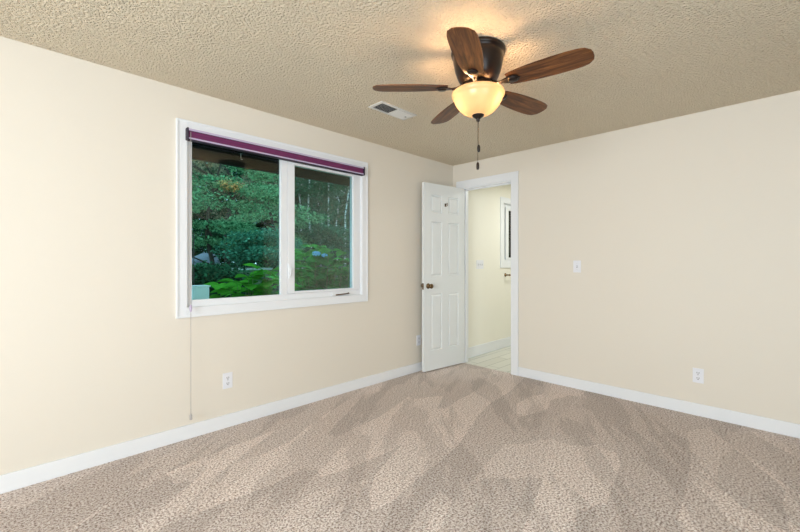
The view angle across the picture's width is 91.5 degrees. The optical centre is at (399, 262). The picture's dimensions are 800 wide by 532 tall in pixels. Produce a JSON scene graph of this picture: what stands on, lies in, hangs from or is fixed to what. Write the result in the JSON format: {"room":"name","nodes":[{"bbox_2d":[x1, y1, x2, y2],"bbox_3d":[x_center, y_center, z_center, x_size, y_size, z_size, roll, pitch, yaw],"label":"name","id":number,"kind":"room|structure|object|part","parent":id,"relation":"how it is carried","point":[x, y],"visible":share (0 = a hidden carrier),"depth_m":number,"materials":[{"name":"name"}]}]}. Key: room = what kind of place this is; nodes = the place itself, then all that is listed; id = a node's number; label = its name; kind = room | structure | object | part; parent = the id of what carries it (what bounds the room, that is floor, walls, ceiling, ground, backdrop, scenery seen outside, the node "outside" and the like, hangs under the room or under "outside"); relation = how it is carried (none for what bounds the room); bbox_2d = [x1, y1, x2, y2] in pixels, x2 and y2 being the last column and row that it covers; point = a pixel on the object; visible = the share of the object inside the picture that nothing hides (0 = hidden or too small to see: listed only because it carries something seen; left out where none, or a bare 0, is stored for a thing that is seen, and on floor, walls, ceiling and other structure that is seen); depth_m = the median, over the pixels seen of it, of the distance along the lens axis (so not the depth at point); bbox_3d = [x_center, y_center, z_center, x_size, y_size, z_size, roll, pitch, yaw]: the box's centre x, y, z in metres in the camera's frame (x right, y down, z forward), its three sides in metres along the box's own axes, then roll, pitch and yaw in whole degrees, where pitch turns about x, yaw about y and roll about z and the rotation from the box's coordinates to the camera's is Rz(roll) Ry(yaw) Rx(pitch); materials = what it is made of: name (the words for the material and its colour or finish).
{"room":"empty bedroom","nodes":[
{"label":"empty bedroom","id":0,"kind":"room"},
{"bbox_2d":[0,36,452,474],"bbox_3d":[-1.697,0.012,2.613,6.535,2.440,0.140,0,0,-45],"label":"wall","id":1,"kind":"structure","parent":0,"point":[95,353],"depth_m":2.47,"materials":[{"name":"beige paint"}]},
{"bbox_2d":[0,362,421,493],"bbox_3d":[-1.601,1.183,2.601,6.414,0.098,0.014,0,0,-45],"label":"baseboard","id":2,"kind":"structure","parent":1,"relation":"attached to","point":[11,481],"depth_m":2.65,"materials":[{"name":"white paint"}]},
{"bbox_2d":[223,372,232,388],"bbox_3d":[-1.290,0.884,2.916,0.072,0.117,0.008,0,0,-45],"label":"wall outlet","id":3,"kind":"object","parent":1,"relation":"attached to","point":[227,377],"visible":1,"depth_m":2.92,"materials":[{"name":"white plastic"}]},
{"bbox_2d":[192,142,348,185],"bbox_3d":[-0.289,-1.065,4.532,12.000,0.325,0.582,0,0,-45],"label":"roof eave","id":4,"kind":"object","parent":1,"relation":"attached to","point":[200,152],"visible":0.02,"depth_m":3.74,"materials":[{"name":"black wood"}]},
{"bbox_2d":[176,118,367,318],"bbox_3d":[-0.974,-0.303,3.314,1.710,1.374,0.171,0,0,-45],"label":"window","id":5,"kind":"structure","parent":1,"relation":"in","point":[357,291],"depth_m":3.25,"materials":[{"name":"white paint"}]},
{"bbox_2d":[185,127,364,419],"bbox_3d":[-0.912,0.076,3.245,1.582,2.013,0.069,0,0,-45],"label":"window blind","id":6,"kind":"object","parent":5,"relation":"attached to","point":[192,135],"visible":1,"depth_m":3.08,"materials":[{"name":"purple fabric"}]},
{"bbox_3d":[-0.918,-0.860,3.250,1.558,0.011,0.045,0,0,-45],"label":"rail","id":7,"kind":"part","parent":6,"relation":"part of","materials":[{"name":"purple"}]},
{"bbox_3d":[-0.922,0.072,3.276,0.022,0.120,0.035,0,0,-45],"label":"latch lever","id":8,"kind":"part","parent":5,"relation":"part of","materials":[{"name":"white plastic"}]},
{"bbox_3d":[-0.694,-0.304,3.564,0.754,1.136,0.054,0,0,-45],"label":"casement sash","id":9,"kind":"part","parent":5,"relation":"part of","materials":[{"name":"white plastic"}]},
{"bbox_2d":[416,335,420,345],"bbox_3d":[0.213,0.882,4.419,0.072,0.117,0.008,0,0,-45],"label":"wall outlet","id":10,"kind":"object","parent":1,"relation":"attached to","point":[418,337],"visible":1,"depth_m":4.41,"materials":[{"name":"white plastic"}]},
{"bbox_2d":[0,346,799,531],"bbox_3d":[1.061,1.257,1.753,9.220,0.050,5.018,0,0,-45],"label":"floor","id":11,"kind":"structure","parent":0,"point":[462,447],"depth_m":2.29,"materials":[{"name":"beige carpet"}]},
{"bbox_2d":[0,0,799,165],"bbox_3d":[0.110,-1.258,0.887,6.650,0.100,5.138,0,0,-45],"label":"ceiling","id":12,"kind":"structure","parent":0,"point":[317,63],"depth_m":2.22,"materials":[{"name":"beige paint"}]},
{"bbox_2d":[368,101,416,119],"bbox_3d":[-0.054,-1.198,3.103,0.390,0.020,0.156,0,0,-45],"label":"ceiling vent","id":13,"kind":"object","parent":12,"relation":"in","point":[381,106],"visible":1,"depth_m":3.09,"materials":[{"name":"white metal"}]},
{"bbox_2d":[372,27,594,169],"bbox_3d":[0.481,-0.870,2.228,1.150,0.676,1.147,0,0,-45],"label":"ceiling fan","id":14,"kind":"object","parent":12,"relation":"hanging from","point":[477,61],"visible":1,"depth_m":2.11,"materials":[{"name":"brown wood"}]},
{"bbox_3d":[0.057,-1.001,2.235,0.429,0.006,0.147,0,10,1],"label":"blade","id":15,"kind":"part","parent":14,"relation":"part of","materials":[{"name":"brown wood"}]},
{"bbox_3d":[0.331,-1.001,2.602,0.147,0.006,0.429,-11,3,-17],"label":"blade","id":16,"kind":"part","parent":14,"relation":"part of","materials":[{"name":"brown wood"}]},
{"bbox_3d":[0.322,-1.001,1.861,0.147,0.006,0.429,11,4,18],"label":"blade","id":17,"kind":"part","parent":14,"relation":"part of","materials":[{"name":"brown wood"}]},
{"bbox_3d":[0.447,-0.907,2.230,0.298,0.136,0.298,0,0,-45],"label":"lamp shade","id":18,"kind":"part","parent":14,"relation":"part of","materials":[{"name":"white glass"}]},
{"bbox_3d":[0.765,-1.001,2.455,0.429,0.006,0.147,0,-10,-35],"label":"blade","id":19,"kind":"part","parent":14,"relation":"part of","materials":[{"name":"brown wood"}]},
{"bbox_3d":[0.759,-1.001,1.997,0.429,0.006,0.147,0,-10,37],"label":"blade","id":20,"kind":"part","parent":14,"relation":"part of","materials":[{"name":"brown wood"}]},
{"bbox_2d":[421,182,463,371],"bbox_3d":[0.513,0.161,4.549,0.679,2.114,0.169,0,0,-39],"label":"door","id":21,"kind":"structure","parent":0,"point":[442,286],"depth_m":4.52,"materials":[{"name":"white paint"}]},
{"bbox_3d":[0.337,0.264,4.342,0.062,0.062,0.067,0,0,-39],"label":"knob","id":22,"kind":"part","parent":21,"relation":"part of","materials":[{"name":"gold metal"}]},
{"bbox_2d":[468,184,510,347],"bbox_3d":[1.672,0.012,5.915,2.670,2.440,0.140,0,0,-45],"label":"wall","id":23,"kind":"structure","parent":0,"point":[489,290],"depth_m":5.33,"materials":[{"name":"white paint"}]},
{"bbox_2d":[476,260,482,268],"bbox_3d":[1.074,0.027,5.205,0.164,0.117,0.019,0,0,-45],"label":"light switch","id":24,"kind":"object","parent":23,"relation":"attached to","point":[479,263],"visible":1,"depth_m":5.20,"materials":[{"name":"white plastic"}]},
{"bbox_2d":[468,336,510,357],"bbox_3d":[1.692,1.165,5.827,2.567,0.135,0.013,0,0,-45],"label":"baseboard","id":25,"kind":"structure","parent":23,"relation":"attached to","point":[473,351],"depth_m":5.34,"materials":[{"name":"white paint"}]},
{"bbox_2d":[500,197,510,267],"bbox_3d":[1.766,-0.433,5.998,1.070,1.020,0.156,0,0,-45],"label":"window","id":26,"kind":"structure","parent":23,"relation":"in","point":[505,203],"depth_m":5.73,"materials":[{"name":"white paint"}]},
{"bbox_3d":[1.762,-0.433,6.002,0.896,0.856,0.065,0,0,-45],"label":"frame","id":27,"kind":"part","parent":26,"relation":"part of","materials":[{"name":"white plastic"}]},
{"bbox_3d":[1.812,-0.433,6.012,0.755,0.780,0.040,0,0,-45],"label":"sash","id":28,"kind":"part","parent":26,"relation":"part of","materials":[{"name":"white plastic"}]},
{"bbox_3d":[1.830,-0.423,6.019,0.640,0.710,0.004,0,0,-45],"label":"pane","id":29,"kind":"part","parent":26,"relation":"part of","materials":[{"name":"clear glass"}]},
{"bbox_2d":[453,90,799,423],"bbox_3d":[2.421,0.012,3.197,0.115,2.440,5.138,0,0,-45],"label":"wall","id":30,"kind":"structure","parent":0,"point":[684,231],"depth_m":3.25,"materials":[{"name":"beige paint"}]},
{"bbox_2d":[456,171,518,375],"bbox_3d":[1.035,0.118,4.572,0.135,2.228,0.828,0,0,-45],"label":"door frame","id":31,"kind":"structure","parent":30,"relation":"attached to","point":[513,176],"depth_m":4.28,"materials":[{"name":"white paint"}]},
{"bbox_2d":[573,260,580,272],"bbox_3d":[1.724,0.039,3.799,0.072,0.117,0.019,0,0,45],"label":"light switch","id":32,"kind":"object","parent":30,"relation":"attached to","point":[576,264],"visible":1,"depth_m":3.80,"materials":[{"name":"white plastic"}]},
{"bbox_2d":[518,367,799,438],"bbox_3d":[2.698,1.183,2.829,0.014,0.098,3.985,0,0,-45],"label":"baseboard","id":33,"kind":"structure","parent":30,"relation":"attached to","point":[790,429],"depth_m":3.24,"materials":[{"name":"white paint"}]},
{"bbox_2d":[693,368,703,383],"bbox_3d":[2.398,0.910,3.133,0.072,0.117,0.008,0,0,45],"label":"wall outlet","id":34,"kind":"object","parent":30,"relation":"attached to","point":[698,374],"visible":1,"depth_m":3.13,"materials":[{"name":"white plastic"}]},
{"label":"outside","id":35,"kind":"structure","parent":0,"visible":0},
{"bbox_2d":[195,264,343,293],"bbox_3d":[-3.620,0.828,29.076,52.000,1.367,40.000,0,0,-45],"label":"ground","id":36,"kind":"structure","parent":35,"point":[259,281],"depth_m":8.97,"materials":[{"name":"green plant"}]},
{"bbox_2d":[193,233,193,284],"bbox_3d":[-2.546,0.423,4.808,0.012,1.582,0.012,0,0,-45],"label":"stake","id":37,"kind":"object","parent":36,"relation":"on","point":[193,233],"visible":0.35,"depth_m":4.80,"materials":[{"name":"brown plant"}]},
{"bbox_2d":[192,159,206,221],"bbox_3d":[-10.604,-3.067,15.396,5.218,6.587,4.048,0,0,-45],"label":"tree","id":38,"kind":"object","parent":36,"relation":"on","point":[192,159],"visible":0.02,"depth_m":16.38,"materials":[{"name":"green plant"}]},
{"bbox_2d":[192,285,210,299],"bbox_3d":[-1.639,0.835,3.170,0.141,1.295,0.136,0,0,-45],"label":"utility box","id":39,"kind":"object","parent":36,"relation":"on","point":[198,291],"visible":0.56,"depth_m":3.13,"materials":[{"name":"teal metal"}]},
{"bbox_3d":[-1.639,0.192,3.170,0.141,0.010,0.136,0,0,-45],"label":"lid","id":40,"kind":"part","parent":39,"relation":"part of","materials":[{"name":"teal metal"}]},
{"bbox_2d":[192,253,219,264],"bbox_3d":[-4.816,0.014,9.622,0.674,0.496,0.633,0,0,-45],"label":"boulder","id":41,"kind":"object","parent":36,"relation":"on","point":[204,256],"visible":0.33,"depth_m":9.42,"materials":[{"name":"grey stone"}]},
{"bbox_2d":[192,260,253,297],"bbox_3d":[-2.927,0.467,5.807,1.429,1.003,1.404,0,0,-2],"label":"shrub","id":42,"kind":"object","parent":36,"relation":"on","point":[204,274],"visible":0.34,"depth_m":5.66,"materials":[{"name":"green plant"}]},
{"bbox_2d":[192,160,255,257],"bbox_3d":[-8.663,-3.100,17.976,5.029,6.858,3.898,0,0,-45],"label":"tree","id":43,"kind":"object","parent":36,"relation":"on","point":[224,210],"visible":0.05,"depth_m":17.70,"materials":[{"name":"green plant"}]},
{"bbox_2d":[192,162,278,267],"bbox_3d":[-3.683,-0.892,7.566,3.134,2.713,2.453,0,0,-45],"label":"maple tree","id":44,"kind":"object","parent":36,"relation":"on","point":[207,224],"visible":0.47,"depth_m":7.54,"materials":[{"name":"green plant"}]},
{"bbox_2d":[192,160,278,265],"bbox_3d":[-5.168,-1.893,11.687,4.240,4.204,3.089,0,0,-45],"label":"tree","id":45,"kind":"object","parent":36,"relation":"on","point":[215,166],"visible":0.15,"depth_m":11.59,"materials":[{"name":"green plant"}]},
{"bbox_3d":[-5.177,-2.521,11.695,4.240,2.947,3.118,0,0,-45],"label":"crown","id":46,"kind":"part","parent":45,"relation":"part of","materials":[{"name":"green plant"}]},
{"bbox_2d":[203,263,298,298],"bbox_3d":[-1.576,0.730,4.080,0.921,1.449,0.882,0,0,-45],"label":"bush","id":47,"kind":"object","parent":36,"relation":"on","point":[264,288],"visible":0.17,"depth_m":4.05,"materials":[{"name":"green plant"}]},
{"bbox_2d":[210,225,305,279],"bbox_3d":[-2.674,-0.043,7.540,1.842,1.376,1.359,0,0,-45],"label":"shrub","id":48,"kind":"object","parent":36,"relation":"on","point":[254,250],"visible":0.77,"depth_m":7.29,"materials":[{"name":"green plant"}]},
{"bbox_2d":[232,268,302,269],"bbox_3d":[-4.108,0.184,9.129,4.100,0.095,0.120,0,0,-45],"label":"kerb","id":49,"kind":"object","parent":36,"relation":"on","point":[232,268],"visible":0.04,"depth_m":9.62,"materials":[{"name":"grey concrete"}]},
{"bbox_2d":[192,219,348,266],"bbox_3d":[-4.997,-0.615,18.162,13.461,2.603,2.432,0,0,-45],"label":"undergrowth","id":50,"kind":"object","parent":36,"relation":"on","point":[197,251],"visible":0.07,"depth_m":15.46,"materials":[{"name":"green plant"}]},
{"bbox_2d":[212,170,331,267],"bbox_3d":[-3.476,-1.125,9.962,2.982,2.650,2.585,0,0,-45],"label":"maple tree","id":51,"kind":"object","parent":36,"relation":"on","point":[299,221],"visible":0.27,"depth_m":9.82,"materials":[{"name":"green plant"}]},
{"bbox_2d":[256,183,295,231],"bbox_3d":[-8.048,-3.125,23.821,4.048,6.587,5.218,0,0,33],"label":"tree","id":52,"kind":"object","parent":36,"relation":"on","point":[259,225],"visible":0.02,"depth_m":22.49,"materials":[{"name":"green plant"}]},
{"bbox_2d":[231,167,322,231],"bbox_3d":[-6.188,-3.147,19.461,5.029,6.858,3.898,0,0,-45],"label":"tree","id":53,"kind":"object","parent":36,"relation":"on","point":[296,198],"visible":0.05,"depth_m":19.36,"materials":[{"name":"green plant"}]},
{"bbox_2d":[265,244,348,293],"bbox_3d":[-1.061,0.589,5.035,1.648,1.668,0.961,0,0,-45],"label":"hydrangea","id":54,"kind":"object","parent":36,"relation":"on","point":[314,278],"visible":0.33,"depth_m":4.91,"materials":[{"name":"green plant"}]},
{"bbox_2d":[295,179,318,232],"bbox_3d":[-4.352,-2.536,16.962,1.821,5.442,1.821,0,0,2],"label":"birch tree","id":55,"kind":"object","parent":36,"relation":"on","point":[299,195],"visible":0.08,"depth_m":16.99,"materials":[{"name":"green plant"}]},
{"bbox_2d":[295,177,327,247],"bbox_3d":[-3.554,-3.022,15.406,1.761,6.476,2.040,0,0,10],"label":"birch tree","id":56,"kind":"object","parent":36,"relation":"on","point":[309,193],"visible":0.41,"depth_m":15.30,"materials":[{"name":"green plant"}]},
{"bbox_3d":[-3.554,-4.146,15.406,1.761,4.229,2.040,0,0,10],"label":"crown","id":57,"kind":"part","parent":56,"relation":"part of","materials":[{"name":"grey plant"}]},
{"bbox_2d":[276,221,348,265],"bbox_3d":[-2.181,-0.455,10.557,2.477,1.414,1.722,0,0,-45],"label":"shrub","id":58,"kind":"object","parent":36,"relation":"on","point":[334,239],"visible":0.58,"depth_m":10.26,"materials":[{"name":"green plant"}]},
{"bbox_2d":[297,180,337,265],"bbox_3d":[-3.677,-2.812,17.483,1.843,6.048,1.704,0,0,-14],"label":"birch tree","id":59,"kind":"object","parent":36,"relation":"on","point":[317,189],"visible":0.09,"depth_m":17.33,"materials":[{"name":"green plant"}]},
{"bbox_3d":[-3.669,-3.463,17.476,1.847,4.747,1.699,0,0,-15],"label":"crown","id":60,"kind":"part","parent":59,"relation":"part of","materials":[{"name":"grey plant"}]},
{"bbox_2d":[295,189,346,247],"bbox_3d":[-4.794,-3.092,21.716,4.048,6.587,5.218,0,0,-29],"label":"tree","id":61,"kind":"object","parent":36,"relation":"on","point":[343,198],"visible":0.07,"depth_m":21.21,"materials":[{"name":"green plant"}]},
{"bbox_2d":[309,181,343,265],"bbox_3d":[-3.004,-3.126,15.837,1.765,6.707,1.893,0,0,-45],"label":"birch tree","id":62,"kind":"object","parent":36,"relation":"on","point":[328,193],"visible":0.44,"depth_m":15.61,"materials":[{"name":"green plant"}]},
{"bbox_3d":[-3.004,-4.027,15.837,1.765,4.903,1.893,0,0,-45],"label":"crown","id":63,"kind":"part","parent":62,"relation":"part of","materials":[{"name":"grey plant"}]},
{"bbox_2d":[319,183,348,259],"bbox_3d":[-2.904,-2.818,18.339,2.038,6.088,1.721,0,0,-45],"label":"birch tree","id":64,"kind":"object","parent":36,"relation":"on","point":[341,207],"visible":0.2,"depth_m":18.35,"materials":[{"name":"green plant"}]},
{"bbox_2d":[324,184,348,265],"bbox_3d":[-2.378,-2.928,16.876,1.884,6.280,1.864,0,0,-13],"label":"birch tree","id":65,"kind":"object","parent":36,"relation":"on","point":[342,189],"visible":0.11,"depth_m":16.83,"materials":[{"name":"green plant"}]},
{"bbox_3d":[-2.384,-3.866,16.888,1.858,4.404,1.869,0,0,-12],"label":"crown","id":66,"kind":"part","parent":65,"relation":"part of","materials":[{"name":"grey plant"}]},
{"bbox_2d":[337,187,348,234],"bbox_3d":[-2.264,-3.142,23.541,5.029,6.858,3.898,0,0,-14],"label":"tree","id":67,"kind":"object","parent":36,"relation":"on","point":[343,212],"visible":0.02,"depth_m":22.59,"materials":[{"name":"green plant"}]}
]}

